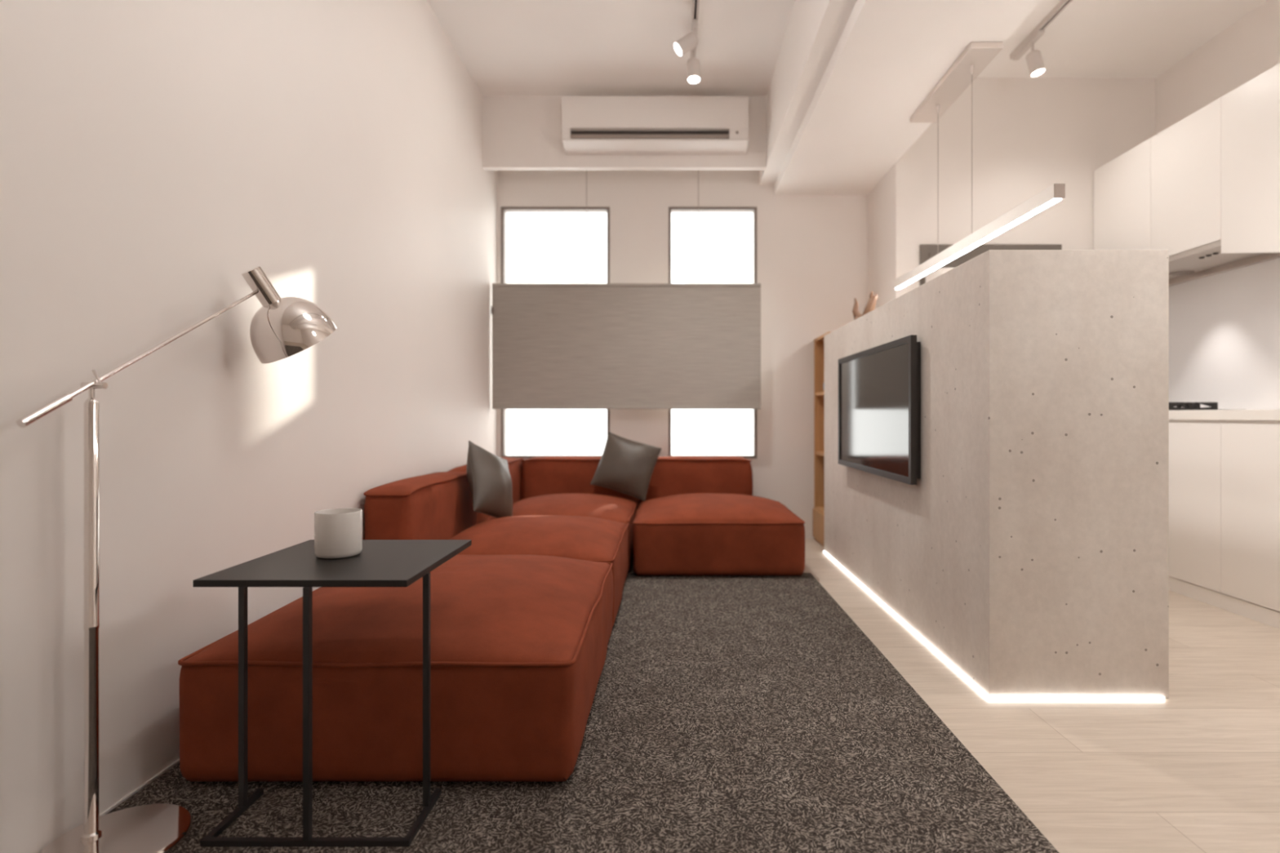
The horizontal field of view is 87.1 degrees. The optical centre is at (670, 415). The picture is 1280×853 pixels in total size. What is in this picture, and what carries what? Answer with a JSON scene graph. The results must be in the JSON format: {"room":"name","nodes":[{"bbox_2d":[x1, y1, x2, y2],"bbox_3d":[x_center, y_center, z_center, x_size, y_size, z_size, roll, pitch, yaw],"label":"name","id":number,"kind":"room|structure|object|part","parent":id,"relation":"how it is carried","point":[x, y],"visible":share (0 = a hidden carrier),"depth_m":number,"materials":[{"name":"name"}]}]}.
{"room":"living room","nodes":[
{"label":"living room","id":0,"kind":"room"},
{"bbox_2d":[0,0,506,852],"bbox_3d":[-1.347,-0.630,1.235,0.150,3.060,7.970,0,0,0],"label":"wall","id":1,"kind":"structure","parent":0,"point":[155,154],"depth_m":1.77,"materials":[{"name":"white paint"}]},
{"bbox_2d":[99,758,179,817],"bbox_3d":[-1.269,0.894,1.160,0.006,0.012,7.520,0,0,0],"label":"baseboard","id":2,"kind":"structure","parent":1,"relation":"attached to","point":[176,762],"depth_m":1.60,"materials":[{"name":"white paint"}]},
{"bbox_2d":[482,96,766,169],"bbox_3d":[-0.312,-1.919,4.575,1.919,0.482,0.050,0,0,0],"label":"beam","id":3,"kind":"structure","parent":1,"relation":"attached to","point":[519,132],"depth_m":4.55,"materials":[{"name":"white paint"}]},
{"bbox_2d":[562,96,748,155],"bbox_3d":[-0.101,-1.926,4.463,1.215,0.328,0.170,0,0,0],"label":"air conditioner","id":4,"kind":"object","parent":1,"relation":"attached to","point":[591,125],"visible":1,"depth_m":4.38,"materials":[{"name":"white plastic"}]},
{"bbox_2d":[497,169,867,538],"bbox_3d":[0.914,-0.630,4.995,4.372,3.060,0.150,0,0,0],"label":"wall","id":5,"kind":"structure","parent":0,"point":[812,250],"depth_m":4.92,"materials":[{"name":"white paint"}]},
{"bbox_2d":[500,206,609,458],"bbox_3d":[-0.845,-0.606,4.946,0.796,1.841,0.060,0,0,0],"label":"window","id":6,"kind":"structure","parent":5,"relation":"in","point":[503,209],"depth_m":4.92,"materials":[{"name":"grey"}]},
{"bbox_2d":[668,206,756,458],"bbox_3d":[0.306,-0.606,4.946,0.647,1.841,0.060,0,0,0],"label":"window","id":7,"kind":"structure","parent":5,"relation":"in","point":[671,209],"depth_m":4.92,"materials":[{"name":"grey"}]},
{"bbox_2d":[759,0,1041,195],"bbox_3d":[1.044,-1.887,1.160,0.793,0.547,7.520,0,0,0],"label":"ceiling beam","id":8,"kind":"structure","parent":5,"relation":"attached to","point":[849,78],"depth_m":3.34,"materials":[{"name":"paint"}]},
{"bbox_2d":[426,0,1266,96],"bbox_3d":[0.914,-2.220,1.235,4.672,0.120,7.970,0,0,0],"label":"ceiling","id":9,"kind":"structure","parent":0,"point":[507,47],"depth_m":3.88,"materials":[{"name":"paint"}]},
{"bbox_2d":[490,169,760,408],"bbox_3d":[-0.315,-1.099,4.735,1.898,2.111,0.042,0,0,0],"label":"window blind","id":10,"kind":"object","parent":9,"relation":"hanging from","point":[586,345],"visible":0.94,"depth_m":4.74,"materials":[{"name":"fabric"}]},
{"bbox_3d":[-1.254,-0.740,4.724,0.020,0.060,0.020,0,0,0],"label":"cord knob","id":11,"kind":"part","parent":10,"relation":"part of","materials":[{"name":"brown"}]},
{"bbox_3d":[-0.594,-1.542,4.742,0.004,1.225,0.004,0,0,0],"label":"cord","id":12,"kind":"part","parent":10,"relation":"part of","materials":[{"name":"white fabric"}]},
{"bbox_3d":[-0.312,-0.919,4.742,1.892,0.022,0.028,0,0,0],"label":"rail","id":13,"kind":"part","parent":10,"relation":"part of","materials":[{"name":"metal"}]},
{"bbox_3d":[-0.312,-0.487,4.742,1.892,0.850,0.013,0,0,0],"label":"panel","id":14,"kind":"part","parent":10,"relation":"part of","materials":[{"name":"fabric"}]},
{"bbox_3d":[-0.312,-0.055,4.742,1.892,0.022,0.028,0,0,0],"label":"rail","id":15,"kind":"part","parent":10,"relation":"part of","materials":[{"name":"fabric"}]},
{"bbox_3d":[0.195,-1.542,4.742,0.004,1.225,0.004,0,0,0],"label":"cord","id":16,"kind":"part","parent":10,"relation":"part of","materials":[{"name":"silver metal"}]},
{"bbox_2d":[689,0,699,52],"bbox_3d":[0.130,-2.145,0.875,0.034,0.030,6.150,0,0,0],"label":"track","id":17,"kind":"object","parent":9,"relation":"attached to","point":[695,15],"visible":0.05,"depth_m":3.53,"materials":[{"name":"grey metal"}]},
{"bbox_2d":[673,18,698,56],"bbox_3d":[0.082,-2.041,3.683,0.136,0.177,0.155,0,0,0],"label":"track spotlight","id":18,"kind":"object","parent":17,"relation":"attached to","point":[688,42],"visible":1,"depth_m":3.62,"materials":[{"name":"grey metal"}]},
{"bbox_2d":[686,46,700,84],"bbox_3d":[0.132,-2.031,3.922,0.079,0.198,0.156,0,0,0],"label":"track spotlight","id":19,"kind":"object","parent":17,"relation":"attached to","point":[693,67],"visible":0.98,"depth_m":3.87,"materials":[{"name":"grey metal"}]},
{"bbox_2d":[893,41,1065,288],"bbox_3d":[1.365,-1.187,3.211,0.139,0.852,1.699,0,0,0],"label":"pendant light","id":20,"kind":"object","parent":9,"relation":"hanging from","point":[977,55],"visible":1,"depth_m":3.07,"materials":[{"name":"silver metal"}]},
{"bbox_2d":[1009,0,1072,59],"bbox_3d":[2.045,-2.145,1.260,0.034,0.030,5.520,0,0,0],"label":"track","id":21,"kind":"object","parent":9,"relation":"attached to","point":[1061,5],"visible":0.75,"depth_m":3.64,"materials":[{"name":"grey metal"}]},
{"bbox_2d":[1013,29,1045,76],"bbox_3d":[2.057,-2.025,3.848,0.096,0.209,0.285,0,0,0],"label":"track spotlight","id":22,"kind":"object","parent":21,"relation":"attached to","point":[1034,60],"visible":1,"depth_m":3.77,"materials":[{"name":"grey metal"}]},
{"bbox_3d":[2.044,-2.079,3.801,0.018,0.061,0.017,0,0,0],"label":"stem","id":23,"kind":"part","parent":22,"relation":"part of","materials":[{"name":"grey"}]},
{"bbox_2d":[627,538,1279,852],"bbox_3d":[0.914,0.950,1.235,4.672,0.100,7.970,0,0,0],"label":"floor","id":24,"kind":"structure","parent":0,"point":[1197,769],"depth_m":1.87,"materials":[{"name":"brown wood"}]},
{"bbox_2d":[447,456,639,571],"bbox_3d":[-0.739,0.584,4.280,1.058,0.607,1.176,0,0,0],"label":"module","id":25,"kind":"object","parent":24,"relation":"on","point":[562,486],"visible":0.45,"depth_m":4.58,"materials":[{"name":"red fabric"}]},
{"bbox_3d":[-1.153,0.579,4.277,0.224,0.597,1.168,0,0,0],"label":"backrest","id":26,"kind":"part","parent":25,"relation":"part of","materials":[{"name":"red fabric"}]},
{"bbox_3d":[-0.633,0.688,4.164,0.824,0.380,0.928,0,0,0],"label":"seat","id":27,"kind":"part","parent":25,"relation":"part of","materials":[{"name":"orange fabric"}]},
{"bbox_3d":[-0.632,0.582,4.747,0.829,0.592,0.238,0,0,0],"label":"backrest","id":28,"kind":"part","parent":25,"relation":"part of","materials":[{"name":"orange fabric"}]},
{"bbox_2d":[590,431,662,501],"bbox_3d":[-0.297,0.338,4.498,0.457,0.454,0.179,0,0,7],"label":"throw pillow","id":29,"kind":"object","parent":25,"relation":"on","point":[626,466],"visible":1,"depth_m":4.45,"materials":[{"name":"grey fabric"}]},
{"bbox_2d":[106,573,1058,852],"bbox_3d":[-0.235,0.893,1.450,2.050,0.011,4.700,0,0,0],"label":"area rug","id":30,"kind":"object","parent":24,"relation":"on","point":[728,713],"visible":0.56,"depth_m":1.67,"materials":[{"name":"carpet"}]},
{"bbox_2d":[16,266,337,852],"bbox_3d":[-1.130,0.233,1.663,0.256,1.309,0.857,0,0,2],"label":"floor lamp","id":31,"kind":"object","parent":30,"relation":"on","point":[283,327],"visible":1,"depth_m":1.39,"materials":[{"name":"silver metal"}]},
{"bbox_3d":[-1.183,-0.177,1.588,0.010,0.375,0.664,0,0,3],"label":"arm","id":32,"kind":"part","parent":31,"relation":"part of","materials":[{"name":"silver metal"}]},
{"bbox_2d":[240,266,280,306],"bbox_3d":[-1.158,-0.364,1.903,0.053,0.116,0.103,0,0,34],"label":"socket","id":33,"kind":"object","parent":31,"relation":"attached to","point":[261,286],"depth_m":1.89,"materials":[{"name":"silver metal"}]},
{"bbox_3d":[-1.104,-0.247,1.979,0.228,0.200,0.225,0,0,0],"label":"lamp shade","id":34,"kind":"part","parent":31,"relation":"part of","materials":[{"name":"silver metal"}]},
{"bbox_2d":[192,539,471,847],"bbox_3d":[-0.763,0.614,1.612,0.448,0.548,0.456,0,0,0],"label":"side table","id":35,"kind":"object","parent":30,"relation":"on","point":[380,562],"visible":1,"depth_m":1.49,"materials":[{"name":"black metal"}]},
{"bbox_3d":[-0.962,0.616,1.512,0.013,0.521,0.013,0,0,0],"label":"leg","id":36,"kind":"part","parent":35,"relation":"part of","materials":[{"name":"black metal"}]},
{"bbox_3d":[-0.751,0.616,1.390,0.013,0.521,0.013,0,0,0],"label":"leg","id":37,"kind":"part","parent":35,"relation":"part of","materials":[{"name":"black metal"}]},
{"bbox_3d":[-0.753,0.882,1.481,0.430,0.012,0.194,0,0,0],"label":"frame","id":38,"kind":"part","parent":35,"relation":"part of","materials":[{"name":"black metal"}]},
{"bbox_2d":[314,507,362,559],"bbox_3d":[-0.806,0.286,1.632,0.105,0.108,0.105,0,0,0],"label":"cup","id":39,"kind":"object","parent":35,"relation":"on","point":[338,532],"visible":1,"depth_m":1.59,"materials":[{"name":"white ceramic"}]},
{"bbox_3d":[-0.549,0.616,1.512,0.013,0.521,0.013,0,0,0],"label":"leg","id":40,"kind":"part","parent":35,"relation":"part of","materials":[{"name":"black metal"}]},
{"bbox_2d":[177,554,613,782],"bbox_3d":[-0.705,0.690,2.144,0.964,0.396,1.120,0,0,0],"label":"module","id":41,"kind":"object","parent":30,"relation":"on","point":[518,643],"visible":0.84,"depth_m":1.59,"materials":[{"name":"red fabric"}]},
{"bbox_2d":[364,471,628,626],"bbox_3d":[-0.742,0.585,3.199,1.041,0.606,0.997,0,0,0],"label":"module","id":42,"kind":"object","parent":30,"relation":"on","point":[438,505],"visible":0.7,"depth_m":2.91,"materials":[{"name":"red fabric"}]},
{"bbox_3d":[-1.151,0.580,3.200,0.221,0.596,0.994,0,0,0],"label":"backrest","id":43,"kind":"part","parent":42,"relation":"part of","materials":[{"name":"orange fabric"}]},
{"bbox_2d":[466,440,512,518],"bbox_3d":[-0.929,0.354,3.471,0.186,0.455,0.466,0,0,17],"label":"throw pillow","id":44,"kind":"object","parent":42,"relation":"on","point":[488,475],"visible":0.88,"depth_m":3.37,"materials":[{"name":"grey fabric"}]},
{"bbox_3d":[-0.634,0.687,3.201,0.820,0.382,0.986,0,0,0],"label":"seat","id":45,"kind":"part","parent":42,"relation":"part of","materials":[{"name":"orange fabric"}]},
{"bbox_2d":[632,456,804,575],"bbox_3d":[0.267,0.587,4.265,0.966,0.602,1.204,0,0,0],"label":"module","id":46,"kind":"object","parent":30,"relation":"on","point":[698,515],"visible":0.92,"depth_m":3.68,"materials":[{"name":"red fabric"}]},
{"bbox_3d":[0.179,0.582,4.747,0.788,0.592,0.238,0,0,0],"label":"backrest","id":47,"kind":"part","parent":46,"relation":"part of","materials":[{"name":"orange fabric"}]},
{"bbox_3d":[0.267,0.686,4.147,0.962,0.384,0.961,0,0,0],"label":"seat","id":48,"kind":"part","parent":46,"relation":"part of","materials":[{"name":"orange fabric"}]},
{"bbox_2d":[813,331,831,547],"bbox_3d":[1.216,0.172,4.678,0.367,1.455,0.445,0,0,0],"label":"bookcase","id":49,"kind":"object","parent":24,"relation":"on","point":[819,343],"visible":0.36,"depth_m":4.88,"materials":[{"name":"brown wood"}]},
{"bbox_3d":[1.041,0.776,4.678,0.016,0.203,0.439,0,0,0],"label":"drawer","id":50,"kind":"part","parent":49,"relation":"part of","materials":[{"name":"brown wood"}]},
{"bbox_3d":[1.220,0.675,4.678,0.340,0.020,0.409,0,0,0],"label":"shelf","id":51,"kind":"part","parent":49,"relation":"part of","materials":[{"name":"brown wood"}]},
{"bbox_3d":[1.220,0.270,4.678,0.340,0.020,0.409,0,0,0],"label":"shelf","id":52,"kind":"part","parent":49,"relation":"part of","materials":[{"name":"brown wood"}]},
{"bbox_3d":[1.220,-0.152,4.678,0.340,0.020,0.409,0,0,0],"label":"shelf","id":53,"kind":"part","parent":49,"relation":"part of","materials":[{"name":"brown wood"}]},
{"bbox_2d":[925,267,954,282],"bbox_3d":[1.861,0.008,4.131,0.498,1.784,0.258,0,0,0],"label":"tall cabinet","id":54,"kind":"object","parent":24,"relation":"on","point":[940,271],"visible":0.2,"depth_m":4.08,"materials":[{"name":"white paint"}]},
{"bbox_3d":[1.861,-0.030,4.010,0.490,1.700,0.016,0,0,0],"label":"door","id":55,"kind":"part","parent":54,"relation":"part of","materials":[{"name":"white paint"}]},
{"bbox_2d":[822,249,1168,699],"bbox_3d":[1.291,0.186,3.277,0.578,1.425,2.305,0,0,0],"label":"wall","id":56,"kind":"structure","parent":24,"relation":"on","point":[1028,551],"depth_m":2.13,"materials":[{"name":"beige concrete"}]},
{"bbox_2d":[852,291,878,319],"bbox_3d":[1.107,-0.614,3.844,0.151,0.192,0.079,0,0,-14],"label":"ornament","id":57,"kind":"object","parent":56,"relation":"on","point":[870,305],"visible":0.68,"depth_m":3.83,"materials":[{"name":"beige ceramic"}]},
{"bbox_2d":[838,334,920,484],"bbox_3d":[0.985,-0.022,3.275,0.050,0.600,1.170,0,0,0],"label":"television","id":58,"kind":"object","parent":56,"relation":"attached to","point":[879,387],"visible":1,"depth_m":3.07,"materials":[{"name":"grey"}]},
{"bbox_2d":[1168,419,1225,608],"bbox_3d":[2.829,0.461,3.465,0.538,0.878,0.669,0,0,0],"label":"base cabinet","id":59,"kind":"object","parent":24,"relation":"on","point":[1194,445],"visible":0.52,"depth_m":3.28,"materials":[{"name":"white paint"}]},
{"bbox_2d":[1221,420,1279,629],"bbox_3d":[2.829,0.461,2.790,0.538,0.878,0.679,0,0,0],"label":"base cabinet","id":60,"kind":"object","parent":24,"relation":"on","point":[1251,449],"visible":1,"depth_m":2.97,"materials":[{"name":"white laminate"}]},
{"bbox_2d":[1168,408,1279,420],"bbox_3d":[2.827,-0.002,3.370,0.542,0.048,1.840,0,0,0],"label":"countertop","id":61,"kind":"structure","parent":60,"relation":"on","point":[1271,414],"depth_m":3.09,"materials":[{"name":"white stone"}]},
{"bbox_2d":[1168,402,1217,410],"bbox_3d":[2.830,-0.049,3.900,0.400,0.046,0.720,0,0,0],"label":"gas hob","id":62,"kind":"object","parent":61,"relation":"in","point":[1172,406],"visible":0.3,"depth_m":3.64,"materials":[{"name":"black glass"}]},
{"bbox_2d":[867,77,1155,309],"bbox_3d":[2.270,-0.630,4.610,1.660,3.060,0.620,0,0,0],"label":"wall","id":63,"kind":"structure","parent":0,"point":[1030,135],"depth_m":4.30,"materials":[{"name":"white paint"}]},
{"bbox_2d":[919,244,1062,285],"bbox_3d":[2.040,-0.095,4.263,0.900,1.990,0.074,0,0,0],"label":"door","id":64,"kind":"structure","parent":63,"relation":"in","point":[926,251],"depth_m":4.28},
{"bbox_2d":[1155,0,1279,409],"bbox_3d":[3.171,-0.630,1.235,0.158,3.060,7.970,0,0,0],"label":"wall","id":65,"kind":"structure","parent":0,"point":[1224,327],"depth_m":3.75,"materials":[{"name":"white paint"}]},
{"bbox_2d":[1093,137,1151,249],"bbox_3d":[2.896,-1.215,4.040,0.391,0.700,0.509,0,0,0],"label":"upper cabinet","id":66,"kind":"object","parent":65,"relation":"attached to","point":[1122,185],"visible":0.46,"depth_m":4.00,"materials":[{"name":"white paint"}]},
{"bbox_2d":[1151,97,1221,256],"bbox_3d":[2.896,-1.215,3.542,0.391,0.700,0.484,0,0,0],"label":"upper cabinet","id":67,"kind":"object","parent":65,"relation":"attached to","point":[1186,155],"visible":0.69,"depth_m":3.52,"materials":[{"name":"white laminate"}]},
{"bbox_2d":[1168,240,1279,286],"bbox_3d":[2.897,-0.832,3.797,0.386,0.064,0.990,0,0,0],"label":"range hood","id":68,"kind":"object","parent":65,"relation":"attached to","point":[1207,260],"visible":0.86,"depth_m":3.63,"materials":[{"name":"silver metal"}]},
{"bbox_2d":[1168,270,1195,275],"bbox_3d":[2.985,-0.832,3.930,0.124,0.005,0.124,0,0,0],"label":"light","id":69,"kind":"object","parent":68,"relation":"attached to","point":[1175,272],"depth_m":3.92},
{"bbox_2d":[1221,62,1279,253],"bbox_3d":[2.896,-1.105,2.960,0.391,0.920,0.679,0,0,0],"label":"upper cabinet","id":70,"kind":"object","parent":65,"relation":"attached to","point":[1251,112],"visible":1,"depth_m":3.13,"materials":[{"name":"white paint"}]}
]}

